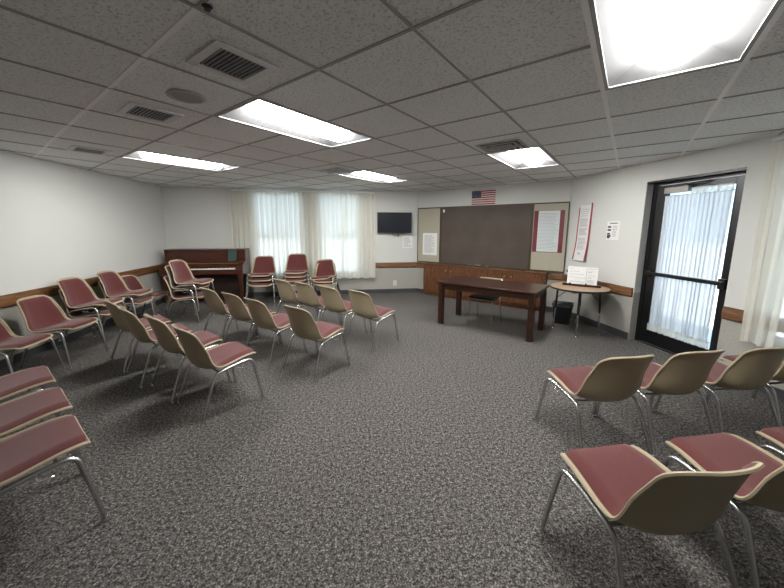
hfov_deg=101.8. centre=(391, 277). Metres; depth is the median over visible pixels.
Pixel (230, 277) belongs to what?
upright piano
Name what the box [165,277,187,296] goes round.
cushion
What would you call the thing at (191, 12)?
trim
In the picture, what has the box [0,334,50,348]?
seat cushion
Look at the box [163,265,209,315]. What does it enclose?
chair
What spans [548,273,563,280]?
trim
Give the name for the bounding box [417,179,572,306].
wall
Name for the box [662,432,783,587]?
chair
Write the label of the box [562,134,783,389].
wall
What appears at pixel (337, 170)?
ceiling vent
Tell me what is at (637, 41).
ceiling light
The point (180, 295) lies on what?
seat cushion
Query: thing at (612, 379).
chair
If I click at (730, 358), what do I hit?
seat cushion
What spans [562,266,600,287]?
display board
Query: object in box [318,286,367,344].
chair
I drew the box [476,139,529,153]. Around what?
ceiling vent
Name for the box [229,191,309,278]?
window curtain
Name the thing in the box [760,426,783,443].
seat cushion
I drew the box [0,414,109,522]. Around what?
chair
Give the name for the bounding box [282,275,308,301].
chair
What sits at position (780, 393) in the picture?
baseboard
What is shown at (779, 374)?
chair
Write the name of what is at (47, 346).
baseboard
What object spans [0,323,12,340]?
cushion
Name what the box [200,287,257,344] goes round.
chair
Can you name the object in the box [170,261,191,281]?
cushion
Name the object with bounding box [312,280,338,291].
chair
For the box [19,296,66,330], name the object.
cushion
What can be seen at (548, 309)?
baseboard
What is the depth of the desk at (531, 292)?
4.84 m
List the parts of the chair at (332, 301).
leg, leg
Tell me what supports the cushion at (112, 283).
on the chair at (113, 285)
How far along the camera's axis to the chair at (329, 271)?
6.79 m
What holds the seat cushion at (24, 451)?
on the chair at (22, 452)
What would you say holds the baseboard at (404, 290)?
attached to the wall at (194, 217)
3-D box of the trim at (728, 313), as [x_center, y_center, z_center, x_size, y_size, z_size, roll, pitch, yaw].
[3.904,0.810,0.484,0.027,0.130,5.860,-1,9,-8]
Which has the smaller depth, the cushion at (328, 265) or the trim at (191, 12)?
the trim at (191, 12)
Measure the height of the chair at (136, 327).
0.772 m
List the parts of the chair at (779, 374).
leg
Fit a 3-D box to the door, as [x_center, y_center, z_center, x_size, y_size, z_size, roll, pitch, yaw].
[3.488,-0.060,3.833,0.148,2.255,1.055,-1,9,-8]
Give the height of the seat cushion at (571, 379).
0.055 m
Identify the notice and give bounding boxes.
[423,233,436,254]
[606,221,619,239]
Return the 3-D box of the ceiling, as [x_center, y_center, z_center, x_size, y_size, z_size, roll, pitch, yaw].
[-0.237,-1.179,1.980,7.810,0.016,10.800,-1,9,-8]
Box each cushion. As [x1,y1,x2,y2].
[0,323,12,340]
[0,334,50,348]
[0,387,70,432]
[0,415,88,482]
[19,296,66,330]
[32,318,96,331]
[59,278,95,305]
[60,291,95,315]
[70,297,122,306]
[73,306,122,316]
[98,272,126,295]
[109,288,150,296]
[116,296,151,304]
[122,276,142,296]
[133,291,167,297]
[139,315,169,327]
[147,323,189,339]
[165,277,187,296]
[166,266,184,286]
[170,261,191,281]
[173,283,208,287]
[174,291,203,298]
[177,278,212,282]
[178,331,220,349]
[208,341,253,365]
[249,272,274,275]
[250,277,274,280]
[250,282,274,285]
[253,257,274,272]
[272,313,289,326]
[285,270,307,272]
[285,274,306,276]
[286,278,306,280]
[287,254,307,269]
[311,275,334,278]
[314,279,334,281]
[316,260,334,275]
[316,263,335,278]
[316,321,341,336]
[343,300,351,309]
[374,305,392,315]
[550,365,593,392]
[566,443,666,515]
[641,362,660,386]
[670,432,782,495]
[707,361,727,381]
[723,355,782,372]
[739,464,754,469]
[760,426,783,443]
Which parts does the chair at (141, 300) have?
leg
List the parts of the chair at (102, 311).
leg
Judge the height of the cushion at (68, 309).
0.339 m
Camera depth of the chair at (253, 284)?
6.32 m
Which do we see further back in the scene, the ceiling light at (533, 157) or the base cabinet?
the base cabinet
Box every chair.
[0,318,66,395]
[0,366,55,403]
[0,387,88,471]
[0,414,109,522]
[16,295,108,370]
[57,277,126,340]
[58,289,132,350]
[97,270,159,321]
[98,281,156,334]
[101,299,178,372]
[117,306,199,388]
[120,275,173,316]
[143,314,230,403]
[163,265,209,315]
[164,275,214,324]
[166,259,214,310]
[171,324,264,426]
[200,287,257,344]
[221,292,280,345]
[244,297,307,368]
[246,256,276,296]
[246,274,275,301]
[246,279,279,306]
[274,279,319,320]
[281,305,350,383]
[282,253,310,283]
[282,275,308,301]
[282,280,306,305]
[283,271,310,284]
[294,282,340,325]
[309,259,340,293]
[311,263,339,293]
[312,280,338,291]
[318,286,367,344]
[345,290,399,352]
[467,277,502,326]
[533,355,653,456]
[539,443,764,587]
[595,349,724,458]
[652,347,783,432]
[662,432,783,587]
[709,355,783,425]
[732,426,783,501]
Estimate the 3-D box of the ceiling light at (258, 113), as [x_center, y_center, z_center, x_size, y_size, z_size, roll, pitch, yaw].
[-0.767,-1.335,2.742,0.602,0.128,1.211,7,11,36]
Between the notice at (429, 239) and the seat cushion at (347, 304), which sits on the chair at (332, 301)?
the seat cushion at (347, 304)
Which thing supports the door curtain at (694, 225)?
hanging from the door
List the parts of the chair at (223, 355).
leg, leg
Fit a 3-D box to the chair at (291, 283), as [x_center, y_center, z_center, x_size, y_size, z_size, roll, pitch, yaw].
[-1.979,0.137,6.644,0.561,0.772,0.579,-1,9,-9]
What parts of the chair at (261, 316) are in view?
leg, leg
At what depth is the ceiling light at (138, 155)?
4.13 m
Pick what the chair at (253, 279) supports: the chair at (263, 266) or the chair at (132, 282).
the chair at (263, 266)
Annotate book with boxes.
[228,250,236,260]
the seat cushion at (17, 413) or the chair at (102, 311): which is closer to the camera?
the seat cushion at (17, 413)
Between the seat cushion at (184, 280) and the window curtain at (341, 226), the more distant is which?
the window curtain at (341, 226)
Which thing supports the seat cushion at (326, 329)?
on the chair at (303, 325)
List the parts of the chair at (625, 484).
leg, leg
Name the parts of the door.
closer arm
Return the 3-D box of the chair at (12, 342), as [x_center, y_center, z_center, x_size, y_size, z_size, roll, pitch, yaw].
[-3.776,0.684,3.103,0.579,0.772,0.561,-1,9,-10]
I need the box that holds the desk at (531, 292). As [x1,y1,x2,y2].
[437,276,549,341]
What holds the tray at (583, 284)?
on the display board
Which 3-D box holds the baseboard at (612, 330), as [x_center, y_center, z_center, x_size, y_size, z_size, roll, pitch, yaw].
[3.223,0.717,5.189,0.011,0.100,1.415,-1,9,-8]
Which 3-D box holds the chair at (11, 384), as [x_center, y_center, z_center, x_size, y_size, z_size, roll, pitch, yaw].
[-2.794,0.820,2.254,0.561,0.772,0.579,7,11,36]
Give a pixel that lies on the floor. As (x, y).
(424, 461)
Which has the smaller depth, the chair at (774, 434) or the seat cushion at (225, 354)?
the chair at (774, 434)
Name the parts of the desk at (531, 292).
leg, leg, leg, leg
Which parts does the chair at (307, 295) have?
leg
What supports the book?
on the upright piano
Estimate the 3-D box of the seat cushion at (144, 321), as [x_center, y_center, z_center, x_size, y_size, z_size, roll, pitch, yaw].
[-2.922,0.527,3.783,0.437,0.055,0.398,7,11,37]
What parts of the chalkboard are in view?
tack panel, tack panel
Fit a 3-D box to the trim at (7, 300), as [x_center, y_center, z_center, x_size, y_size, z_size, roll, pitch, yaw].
[-4.041,0.554,1.683,0.027,0.135,10.660,-1,9,-8]
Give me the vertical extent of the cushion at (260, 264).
0.339 m
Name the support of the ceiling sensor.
attached to the ceiling
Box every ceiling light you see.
[121,150,237,170]
[215,98,372,147]
[340,171,407,182]
[486,146,559,168]
[588,0,782,89]
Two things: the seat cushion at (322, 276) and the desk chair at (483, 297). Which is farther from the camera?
the seat cushion at (322, 276)
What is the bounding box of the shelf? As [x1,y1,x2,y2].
[165,261,243,262]
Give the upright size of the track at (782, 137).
0.027 m
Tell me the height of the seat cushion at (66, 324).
0.055 m
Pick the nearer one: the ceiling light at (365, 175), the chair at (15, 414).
the chair at (15, 414)
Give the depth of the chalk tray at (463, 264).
6.53 m
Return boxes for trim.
[0,0,783,190]
[0,264,161,308]
[32,0,783,168]
[375,262,416,267]
[417,262,423,267]
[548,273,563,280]
[563,274,632,296]
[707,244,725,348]
[721,306,743,322]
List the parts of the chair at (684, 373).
leg, leg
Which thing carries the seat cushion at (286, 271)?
on the chair at (297, 263)
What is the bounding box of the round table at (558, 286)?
[550,282,610,337]
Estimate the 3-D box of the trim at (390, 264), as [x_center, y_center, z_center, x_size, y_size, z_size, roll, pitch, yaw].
[0.084,-0.306,7.623,1.040,0.125,0.027,-1,9,-8]
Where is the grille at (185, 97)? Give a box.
[171,92,201,102]
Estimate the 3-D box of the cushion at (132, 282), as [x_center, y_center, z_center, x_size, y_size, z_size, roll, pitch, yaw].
[-4.309,0.149,5.273,0.172,0.339,0.435,-1,9,-8]
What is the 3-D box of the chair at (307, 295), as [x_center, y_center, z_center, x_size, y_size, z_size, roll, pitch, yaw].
[-1.175,0.413,4.887,0.561,0.772,0.579,7,11,36]
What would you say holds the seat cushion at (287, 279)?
on the chair at (285, 279)
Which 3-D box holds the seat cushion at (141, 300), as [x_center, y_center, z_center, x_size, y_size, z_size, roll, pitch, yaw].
[-3.994,0.351,4.892,0.398,0.055,0.437,-1,9,-8]
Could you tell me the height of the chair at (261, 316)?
0.772 m
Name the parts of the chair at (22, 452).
leg, leg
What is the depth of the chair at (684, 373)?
2.17 m
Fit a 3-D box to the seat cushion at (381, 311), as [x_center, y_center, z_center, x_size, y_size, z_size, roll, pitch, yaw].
[-0.242,0.448,4.332,0.437,0.055,0.398,8,12,41]
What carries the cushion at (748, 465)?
on the chair at (625, 484)
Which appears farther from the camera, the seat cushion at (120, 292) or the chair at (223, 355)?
the seat cushion at (120, 292)
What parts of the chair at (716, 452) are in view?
leg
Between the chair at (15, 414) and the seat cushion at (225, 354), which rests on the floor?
the chair at (15, 414)
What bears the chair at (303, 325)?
on the floor
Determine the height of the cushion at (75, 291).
0.339 m
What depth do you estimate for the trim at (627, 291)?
4.64 m
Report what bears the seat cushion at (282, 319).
on the chair at (261, 316)
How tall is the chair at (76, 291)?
0.772 m
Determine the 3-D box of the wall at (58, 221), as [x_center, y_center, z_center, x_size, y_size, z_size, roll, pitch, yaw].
[-4.128,-0.020,1.581,0.150,2.870,11.000,-1,9,-8]
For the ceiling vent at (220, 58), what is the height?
0.010 m
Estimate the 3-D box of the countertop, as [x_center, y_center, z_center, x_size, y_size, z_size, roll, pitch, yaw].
[1.816,-0.216,6.683,2.680,0.027,0.148,7,11,37]
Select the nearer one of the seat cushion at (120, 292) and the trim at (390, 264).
the seat cushion at (120, 292)
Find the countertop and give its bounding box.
[423,262,548,273]
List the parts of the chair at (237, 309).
leg, leg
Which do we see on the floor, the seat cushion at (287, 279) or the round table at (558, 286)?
the round table at (558, 286)
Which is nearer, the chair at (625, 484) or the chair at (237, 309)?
the chair at (625, 484)
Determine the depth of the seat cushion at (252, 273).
6.26 m
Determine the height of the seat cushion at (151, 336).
0.055 m
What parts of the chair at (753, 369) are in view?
leg, leg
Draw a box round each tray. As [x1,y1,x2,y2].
[439,263,526,270]
[562,282,600,287]
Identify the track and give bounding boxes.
[231,189,373,193]
[772,136,783,141]
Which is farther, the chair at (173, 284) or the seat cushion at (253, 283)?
the seat cushion at (253, 283)
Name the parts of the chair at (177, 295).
leg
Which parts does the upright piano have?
leg, panel, music panel, lid, panel, leg, panel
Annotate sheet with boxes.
[403,236,412,247]
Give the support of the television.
attached to the wall at (194, 217)
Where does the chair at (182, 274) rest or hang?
on the chair at (173, 284)
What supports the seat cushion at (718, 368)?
on the chair at (753, 369)
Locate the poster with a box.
[532,210,564,252]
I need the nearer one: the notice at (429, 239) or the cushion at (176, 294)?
the cushion at (176, 294)
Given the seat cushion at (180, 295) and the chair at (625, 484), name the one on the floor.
the chair at (625, 484)
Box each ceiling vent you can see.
[66,145,112,155]
[116,102,183,123]
[177,170,207,174]
[185,39,278,84]
[317,167,357,174]
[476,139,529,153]
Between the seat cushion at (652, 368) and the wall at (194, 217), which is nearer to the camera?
the seat cushion at (652, 368)
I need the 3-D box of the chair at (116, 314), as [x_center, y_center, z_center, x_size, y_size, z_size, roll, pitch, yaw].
[-2.965,0.588,3.737,0.561,0.772,0.579,7,11,37]
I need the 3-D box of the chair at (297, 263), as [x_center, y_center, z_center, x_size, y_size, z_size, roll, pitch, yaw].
[-1.978,-0.100,6.607,0.561,0.772,0.579,-1,9,-9]
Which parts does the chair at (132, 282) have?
leg, leg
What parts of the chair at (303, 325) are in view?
leg, leg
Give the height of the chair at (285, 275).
0.772 m
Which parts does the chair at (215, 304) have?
leg, leg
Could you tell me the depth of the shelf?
6.56 m
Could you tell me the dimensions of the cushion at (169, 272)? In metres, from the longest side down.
0.435 x 0.339 x 0.172 m
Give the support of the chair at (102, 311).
on the floor
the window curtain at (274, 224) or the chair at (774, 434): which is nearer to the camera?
the chair at (774, 434)
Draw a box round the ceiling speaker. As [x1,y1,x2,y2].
[165,89,206,103]
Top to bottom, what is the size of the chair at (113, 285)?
0.772 m
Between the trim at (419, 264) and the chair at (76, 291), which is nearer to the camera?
the chair at (76, 291)
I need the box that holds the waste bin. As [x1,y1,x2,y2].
[552,300,573,324]
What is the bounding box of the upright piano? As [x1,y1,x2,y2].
[159,248,251,302]
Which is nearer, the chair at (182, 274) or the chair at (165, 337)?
the chair at (165, 337)
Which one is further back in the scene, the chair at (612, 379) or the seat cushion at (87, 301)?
the seat cushion at (87, 301)
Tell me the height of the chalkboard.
1.263 m
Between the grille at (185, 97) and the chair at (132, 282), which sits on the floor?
the chair at (132, 282)
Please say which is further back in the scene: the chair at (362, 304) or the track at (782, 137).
the chair at (362, 304)
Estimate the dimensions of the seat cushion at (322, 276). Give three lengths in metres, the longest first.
0.437 x 0.398 x 0.055 m
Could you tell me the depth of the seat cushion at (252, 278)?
6.28 m
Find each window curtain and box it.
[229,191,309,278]
[307,193,375,278]
[739,140,783,347]
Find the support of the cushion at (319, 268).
on the chair at (319, 268)
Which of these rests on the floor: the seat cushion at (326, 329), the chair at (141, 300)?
the chair at (141, 300)
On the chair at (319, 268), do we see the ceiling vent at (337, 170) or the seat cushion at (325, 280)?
the seat cushion at (325, 280)
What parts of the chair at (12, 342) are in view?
leg, leg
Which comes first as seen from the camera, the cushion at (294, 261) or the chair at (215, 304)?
the chair at (215, 304)
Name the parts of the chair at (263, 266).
leg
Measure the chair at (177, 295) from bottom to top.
0.772 m
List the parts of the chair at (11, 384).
leg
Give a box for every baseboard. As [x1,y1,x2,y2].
[0,297,164,369]
[252,288,416,296]
[545,306,552,311]
[571,312,627,339]
[758,385,783,401]
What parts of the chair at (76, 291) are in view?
leg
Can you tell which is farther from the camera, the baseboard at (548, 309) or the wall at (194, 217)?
the wall at (194, 217)
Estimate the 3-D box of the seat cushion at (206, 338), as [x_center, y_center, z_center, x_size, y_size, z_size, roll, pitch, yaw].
[-1.982,0.625,3.172,0.437,0.055,0.398,7,11,37]
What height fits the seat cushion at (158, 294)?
0.055 m
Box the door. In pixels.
[634,167,746,354]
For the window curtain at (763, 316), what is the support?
hanging from the track at (782, 137)
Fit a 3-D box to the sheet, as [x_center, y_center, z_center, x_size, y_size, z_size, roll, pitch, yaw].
[0.370,-0.854,7.592,0.240,0.290,0.002,-1,9,-8]
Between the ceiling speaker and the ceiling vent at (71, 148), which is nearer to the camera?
the ceiling speaker
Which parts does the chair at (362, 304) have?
leg, leg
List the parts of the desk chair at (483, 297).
leg, seat, leg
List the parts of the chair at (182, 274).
leg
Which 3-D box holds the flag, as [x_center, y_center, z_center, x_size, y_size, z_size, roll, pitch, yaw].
[1.865,-1.641,6.503,0.500,0.282,0.011,7,11,37]
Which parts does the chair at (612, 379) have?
leg, leg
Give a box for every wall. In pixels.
[0,150,166,359]
[161,186,417,291]
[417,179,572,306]
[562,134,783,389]
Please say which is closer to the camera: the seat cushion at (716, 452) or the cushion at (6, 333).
the seat cushion at (716, 452)
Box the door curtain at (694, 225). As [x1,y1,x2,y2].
[647,182,735,348]
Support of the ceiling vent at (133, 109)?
in the ceiling
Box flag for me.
[472,190,495,204]
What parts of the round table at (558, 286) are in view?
leg, leg, leg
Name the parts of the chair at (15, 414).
leg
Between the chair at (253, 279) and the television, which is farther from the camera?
the television
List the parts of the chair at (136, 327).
leg, leg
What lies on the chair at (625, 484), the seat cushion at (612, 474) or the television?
the seat cushion at (612, 474)
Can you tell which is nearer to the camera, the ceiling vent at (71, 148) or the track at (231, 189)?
the ceiling vent at (71, 148)
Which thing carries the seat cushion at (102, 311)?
on the chair at (102, 311)
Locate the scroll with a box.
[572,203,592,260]
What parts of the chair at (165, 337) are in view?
leg, leg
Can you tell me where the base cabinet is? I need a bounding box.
[423,262,548,310]
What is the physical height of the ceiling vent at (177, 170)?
0.009 m
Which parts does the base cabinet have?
door, door, door, door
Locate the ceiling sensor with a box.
[201,3,212,11]
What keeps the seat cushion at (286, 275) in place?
on the chair at (285, 275)
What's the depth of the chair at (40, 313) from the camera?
3.66 m
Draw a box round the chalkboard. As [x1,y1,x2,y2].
[417,202,569,272]
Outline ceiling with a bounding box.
[0,0,783,190]
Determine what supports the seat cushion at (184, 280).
on the chair at (182, 274)
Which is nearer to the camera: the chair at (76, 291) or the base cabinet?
the chair at (76, 291)
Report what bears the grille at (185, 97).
attached to the ceiling speaker
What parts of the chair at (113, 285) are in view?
leg, leg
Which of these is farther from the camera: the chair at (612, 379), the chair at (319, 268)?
the chair at (319, 268)
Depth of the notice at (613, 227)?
4.71 m
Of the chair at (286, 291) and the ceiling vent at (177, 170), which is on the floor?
the chair at (286, 291)
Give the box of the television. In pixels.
[377,212,411,235]
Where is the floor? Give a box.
[0,292,783,587]
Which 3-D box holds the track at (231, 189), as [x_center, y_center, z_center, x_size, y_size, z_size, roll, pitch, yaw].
[-1.913,-1.899,7.024,3.040,0.027,0.129,-1,9,-8]
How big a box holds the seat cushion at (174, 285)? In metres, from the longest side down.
0.437 x 0.399 x 0.042 m

